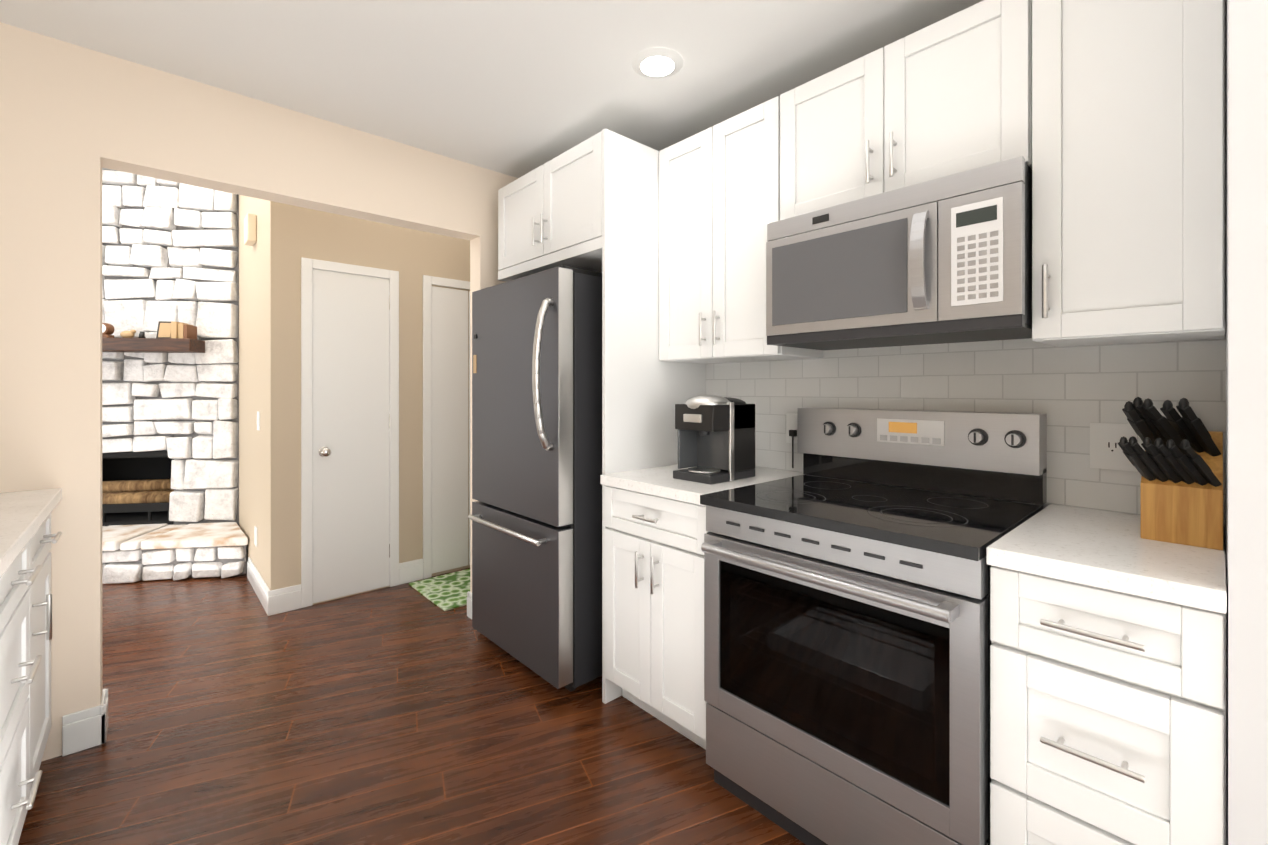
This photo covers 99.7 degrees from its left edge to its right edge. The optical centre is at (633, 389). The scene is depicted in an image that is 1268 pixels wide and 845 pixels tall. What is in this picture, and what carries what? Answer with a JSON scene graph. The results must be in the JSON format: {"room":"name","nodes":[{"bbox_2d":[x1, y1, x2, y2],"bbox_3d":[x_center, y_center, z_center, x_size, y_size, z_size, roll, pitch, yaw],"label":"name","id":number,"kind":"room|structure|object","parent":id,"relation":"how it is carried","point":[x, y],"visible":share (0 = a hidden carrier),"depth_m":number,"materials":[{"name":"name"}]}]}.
{"room":"kitchen","nodes":[
{"label":"kitchen","id":0,"kind":"room"},
{"bbox_2d":[239,195,266,583],"bbox_3d":[-2.471,-0.254,3.555,0.120,3.000,1.240,0,0,-42],"label":"wall","id":1,"kind":"structure","parent":0,"point":[252,380],"depth_m":3.44,"materials":[{"name":"beige paint"}]},
{"bbox_2d":[244,213,256,245],"bbox_3d":[-2.416,-1.008,3.368,0.050,0.170,0.150,0,0,-42],"label":"box","id":2,"kind":"object","parent":1,"relation":"attached to","point":[250,229],"visible":1,"depth_m":3.32,"materials":[{"name":"beige"}]},
{"bbox_2d":[254,526,256,546],"bbox_3d":[-2.364,0.914,3.345,0.006,0.115,0.075,0,0,-42],"label":"wall outlet","id":3,"kind":"object","parent":1,"relation":"attached to","point":[255,535],"visible":0.98,"depth_m":3.34,"materials":[{"name":"white plastic"}]},
{"bbox_2d":[247,557,269,612],"bbox_3d":[-2.295,1.179,3.263,0.015,0.135,0.810,0,0,-42],"label":"baseboard","id":4,"kind":"structure","parent":1,"relation":"attached to","point":[258,584],"depth_m":3.22,"materials":[{"name":"white wood"}]},
{"bbox_2d":[257,411,259,430],"bbox_3d":[-2.295,0.189,3.265,0.011,0.115,0.075,0,0,-42],"label":"switch plate","id":5,"kind":"object","parent":1,"relation":"attached to","point":[258,421],"visible":1,"depth_m":3.25,"materials":[{"name":"white plastic"}]},
{"bbox_2d":[0,22,517,761],"bbox_3d":[-2.245,-0.253,1.643,5.276,3.000,0.120,0,0,-42],"label":"wall","id":6,"kind":"structure","parent":0,"point":[50,299],"depth_m":1.87,"materials":[{"name":"beige paint"}]},
{"bbox_2d":[62,704,105,755],"bbox_3d":[-1.909,1.180,1.859,0.107,0.135,0.015,0,0,-42],"label":"baseboard","id":7,"kind":"structure","parent":6,"relation":"attached to","point":[82,730],"depth_m":1.85,"materials":[{"name":"white wood"}]},
{"bbox_2d":[100,689,107,743],"bbox_3d":[-1.920,1.180,1.940,0.015,0.135,0.150,0,0,-42],"label":"baseboard","id":8,"kind":"structure","parent":6,"relation":"attached to","point":[104,699],"depth_m":1.90,"materials":[{"name":"white wood"}]},
{"bbox_2d":[467,591,471,618],"bbox_3d":[-0.868,1.179,2.900,0.015,0.135,0.150,0,0,-42],"label":"baseboard","id":9,"kind":"structure","parent":6,"relation":"attached to","point":[469,606],"depth_m":2.92,"materials":[{"name":"white wood"}]},
{"bbox_2d":[267,200,469,604],"bbox_3d":[-0.912,-0.254,4.057,3.100,3.000,0.120,0,0,-42],"label":"wall","id":10,"kind":"structure","parent":0,"point":[295,234],"depth_m":3.14,"materials":[{"name":"beige paint"}]},
{"bbox_2d":[267,584,301,615],"bbox_3d":[-1.963,1.179,3.007,0.161,0.135,0.015,0,0,-42],"label":"baseboard","id":11,"kind":"structure","parent":10,"relation":"attached to","point":[282,600],"depth_m":3.00,"materials":[{"name":"white wood"}]},
{"bbox_2d":[301,257,398,607],"bbox_3d":[-1.684,0.244,3.219,0.538,2.005,0.078,0,0,-42],"label":"door","id":12,"kind":"structure","parent":10,"relation":"attached to","point":[349,429],"depth_m":3.23,"materials":[{"name":"white paint"},{"name":"satin nickel"}]},
{"bbox_2d":[399,559,422,584],"bbox_3d":[-1.449,1.179,3.476,0.155,0.135,0.015,0,0,-42],"label":"baseboard","id":13,"kind":"structure","parent":10,"relation":"attached to","point":[410,571],"depth_m":3.47,"materials":[{"name":"white wood"}]},
{"bbox_2d":[423,275,469,578],"bbox_3d":[-0.961,0.244,3.921,1.166,2.005,0.016,0,0,-42],"label":"door","id":14,"kind":"structure","parent":10,"relation":"attached to","point":[445,429],"depth_m":3.63,"materials":[{"name":"white wood"}]},
{"bbox_2d":[18,568,805,844],"bbox_3d":[-1.645,1.272,2.116,6.800,0.050,10.500,0,0,-42],"label":"floor","id":15,"kind":"structure","parent":0,"point":[405,714],"depth_m":1.88,"materials":[{"name":"brown wood"}]},
{"bbox_2d":[0,569,7,844],"bbox_3d":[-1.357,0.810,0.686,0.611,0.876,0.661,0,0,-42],"label":"base cabinet","id":16,"kind":"object","parent":15,"relation":"on","point":[4,579],"depth_m":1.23,"materials":[{"name":"white paint"}]},
{"bbox_2d":[8,528,39,844],"bbox_3d":[-1.732,0.810,1.096,0.611,0.876,0.572,0,0,-42],"label":"base cabinet","id":17,"kind":"object","parent":15,"relation":"on","point":[25,645],"depth_m":1.39,"materials":[{"name":"white paint"}]},
{"bbox_2d":[40,513,59,778],"bbox_3d":[-2.039,0.810,1.433,0.611,0.876,0.462,0,0,-42],"label":"base cabinet","id":18,"kind":"object","parent":15,"relation":"on","point":[45,529],"depth_m":1.71,"materials":[{"name":"white paint"}]},
{"bbox_2d":[0,488,61,577],"bbox_3d":[-0.588,0.353,-0.140,0.636,0.038,4.742,0,0,-42],"label":"countertop","id":19,"kind":"structure","parent":18,"relation":"on","point":[24,515],"depth_m":1.42,"materials":[{"name":"stone"}]},
{"bbox_2d":[102,168,247,583],"bbox_3d":[-4.280,-0.253,3.811,3.310,3.013,1.075,0,0,-9],"label":"stone fireplace","id":20,"kind":"object","parent":15,"relation":"on","point":[170,250],"visible":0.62,"depth_m":3.88,"materials":[{"name":"white stone"}]},
{"bbox_2d":[102,479,173,521],"bbox_3d":[-3.869,0.831,4.102,0.808,0.279,0.390,0,0,-9],"label":"logs","id":21,"kind":"object","parent":20,"relation":"in","point":[148,496],"visible":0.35,"depth_m":4.04,"materials":[{"name":"brown wood"}]},
{"bbox_2d":[102,337,204,352],"bbox_3d":[-4.140,-0.310,3.629,2.120,0.095,0.171,0,0,-9],"label":"mantel shelf","id":22,"kind":"object","parent":20,"relation":"attached to","point":[158,345],"visible":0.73,"depth_m":3.68,"materials":[{"name":"brown wood"}]},
{"bbox_2d":[102,323,114,337],"bbox_3d":[-3.665,-0.411,3.701,0.084,0.107,0.065,0,0,-9],"label":"mantel clock","id":23,"kind":"object","parent":22,"relation":"on","point":[108,330],"visible":0.44,"depth_m":3.69,"materials":[{"name":"brown wood"}]},
{"bbox_2d":[120,329,145,337],"bbox_3d":[-3.494,-0.391,3.729,0.152,0.066,0.050,0,0,-6],"label":"figurine","id":24,"kind":"object","parent":22,"relation":"on","point":[128,334],"visible":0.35,"depth_m":3.70,"materials":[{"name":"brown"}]},
{"bbox_2d":[156,321,170,337],"bbox_3d":[-3.315,-0.422,3.787,0.100,0.129,0.037,0,0,-9],"label":"framed picture","id":25,"kind":"object","parent":22,"relation":"on","point":[164,329],"visible":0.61,"depth_m":3.78,"materials":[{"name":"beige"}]},
{"bbox_2d":[171,321,196,339],"bbox_3d":[-3.186,-0.418,3.789,0.095,0.120,0.120,0,0,-9],"label":"books","id":26,"kind":"object","parent":22,"relation":"on","point":[183,330],"visible":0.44,"depth_m":3.74,"materials":[{"name":"brown paper"}]},
{"bbox_2d":[409,569,469,610],"bbox_3d":[-1.074,1.241,3.382,0.490,0.012,0.560,0,0,-42],"label":"rug","id":27,"kind":"object","parent":15,"relation":"on","point":[446,592],"visible":0.52,"depth_m":3.33,"materials":[{"name":"green fabric"}]},
{"bbox_2d":[468,265,601,690],"bbox_3d":[-0.313,0.373,2.607,0.823,1.748,0.754,0,0,-42],"label":"refrigerator","id":28,"kind":"object","parent":15,"relation":"on","point":[535,517],"visible":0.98,"depth_m":2.24,"materials":[{"name":"silver metal"}]},
{"bbox_2d":[498,128,705,703],"bbox_3d":[-0.195,0.104,2.642,0.657,2.286,0.877,0,0,-42],"label":"surround","id":29,"kind":"object","parent":15,"relation":"on","point":[591,203],"visible":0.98,"depth_m":2.26,"materials":[{"name":"white paint"}]},
{"bbox_2d":[604,486,708,749],"bbox_3d":[0.277,0.810,2.118,0.666,0.875,0.533,0,0,-42],"label":"base cabinet","id":30,"kind":"object","parent":15,"relation":"on","point":[653,609],"visible":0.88,"depth_m":1.90,"materials":[{"name":"white paint"}]},
{"bbox_2d":[600,464,803,505],"bbox_3d":[0.282,0.352,2.122,0.639,0.038,0.533,0,0,-42],"label":"countertop","id":31,"kind":"structure","parent":30,"relation":"on","point":[661,481],"depth_m":1.96,"materials":[{"name":"stone"}]},
{"bbox_2d":[673,395,754,484],"bbox_3d":[0.310,0.175,2.039,0.274,0.316,0.189,0,0,-42],"label":"coffee maker","id":32,"kind":"object","parent":31,"relation":"on","point":[716,438],"visible":1,"depth_m":1.99,"materials":[{"name":"black plastic"}]},
{"bbox_2d":[700,407,1046,844],"bbox_3d":[0.694,0.658,1.613,0.711,1.178,0.763,0,0,-42],"label":"range","id":33,"kind":"object","parent":15,"relation":"on","point":[847,642],"visible":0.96,"depth_m":1.43,"materials":[{"name":"silver metal"}]},
{"bbox_2d":[990,565,1225,844],"bbox_3d":[1.095,0.810,1.222,0.666,0.875,0.343,0,0,-42],"label":"base cabinet","id":34,"kind":"object","parent":15,"relation":"on","point":[1107,717],"visible":0.96,"depth_m":1.01,"materials":[{"name":"white paint"}]},
{"bbox_2d":[986,504,1226,613],"bbox_3d":[1.100,0.352,1.226,0.639,0.038,0.343,0,0,-42],"label":"countertop","id":35,"kind":"structure","parent":34,"relation":"on","point":[1109,550],"depth_m":1.08,"materials":[{"name":"stone"}]},
{"bbox_2d":[1118,397,1222,549],"bbox_3d":[1.236,0.174,1.232,0.286,0.318,0.161,0,0,-42],"label":"knife block","id":36,"kind":"object","parent":35,"relation":"on","point":[1177,463],"visible":1,"depth_m":1.17,"materials":[{"name":"brown wood"}]},
{"bbox_2d":[0,0,982,177],"bbox_3d":[0.086,-1.232,0.219,6.800,0.080,5.365,0,0,-42],"label":"ceiling","id":37,"kind":"structure","parent":0,"point":[517,88],"depth_m":1.90,"materials":[{"name":"white paint"}]},
{"bbox_2d":[631,47,682,78],"bbox_3d":[0.086,-1.186,1.955,0.190,0.011,0.190,0,0,-42],"label":"recessed light","id":38,"kind":"object","parent":37,"relation":"in","point":[657,61],"visible":0.9,"depth_m":1.94,"materials":[{"name":"white plastic"}]},
{"bbox_2d":[762,1,1225,557],"bbox_3d":[0.602,0.027,2.348,0.120,2.440,2.676,0,0,-42],"label":"wall","id":39,"kind":"structure","parent":0,"point":[966,495],"depth_m":1.32,"materials":[{"name":"white paint"}]},
{"bbox_2d":[659,96,822,363],"bbox_3d":[0.412,-0.582,2.197,0.360,0.914,0.597,0,0,-42],"label":"upper cabinet","id":40,"kind":"object","parent":39,"relation":"attached to","point":[719,197],"visible":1,"depth_m":2.07,"materials":[{"name":"white paint"}]},
{"bbox_2d":[786,414,796,467],"bbox_3d":[0.650,0.207,2.173,0.030,0.220,0.080,0,0,-42],"label":"outlet","id":41,"kind":"object","parent":39,"relation":"attached to","point":[791,428],"depth_m":2.18,"materials":[{"name":"white plastic"}]},
{"bbox_2d":[780,0,1031,219],"bbox_3d":[0.858,-0.807,1.709,0.360,0.464,0.721,0,0,-42],"label":"upper cabinet","id":42,"kind":"object","parent":39,"relation":"attached to","point":[950,95],"visible":0.79,"depth_m":1.55,"materials":[{"name":"white paint"}]},
{"bbox_2d":[766,156,1031,349],"bbox_3d":[0.826,-0.362,1.681,0.442,0.415,0.723,0,0,-42],"label":"microwave","id":43,"kind":"object","parent":42,"relation":"attached to","point":[945,259],"visible":1,"depth_m":1.49,"materials":[{"name":"silver metal"}]},
{"bbox_2d":[706,319,1225,525],"bbox_3d":[0.899,0.079,1.927,0.008,0.508,1.653,0,0,-42],"label":"tile backsplash","id":44,"kind":"structure","parent":39,"relation":"attached to","point":[1073,392],"depth_m":1.61,"materials":[{"name":"white tile"}]},
{"bbox_2d":[1090,423,1136,471],"bbox_3d":[1.310,0.154,1.463,0.012,0.126,0.096,0,0,-42],"label":"outlet","id":45,"kind":"object","parent":44,"relation":"attached to","point":[1106,451],"visible":0.94,"depth_m":1.47,"materials":[{"name":"white plastic"}]},
{"bbox_2d":[1032,0,1225,346],"bbox_3d":[1.213,-0.582,1.319,0.360,0.914,0.329,0,0,-42],"label":"upper cabinet","id":46,"kind":"object","parent":39,"relation":"attached to","point":[1128,171],"visible":1,"depth_m":1.22,"materials":[{"name":"white paint"}]},
{"bbox_2d":[1226,0,1267,844],"bbox_3d":[2.135,0.028,0.197,0.756,2.440,2.569,0,0,-42],"label":"wall","id":47,"kind":"structure","parent":0,"point":[1247,419],"depth_m":0.88,"materials":[{"name":"white paint"}]}
]}

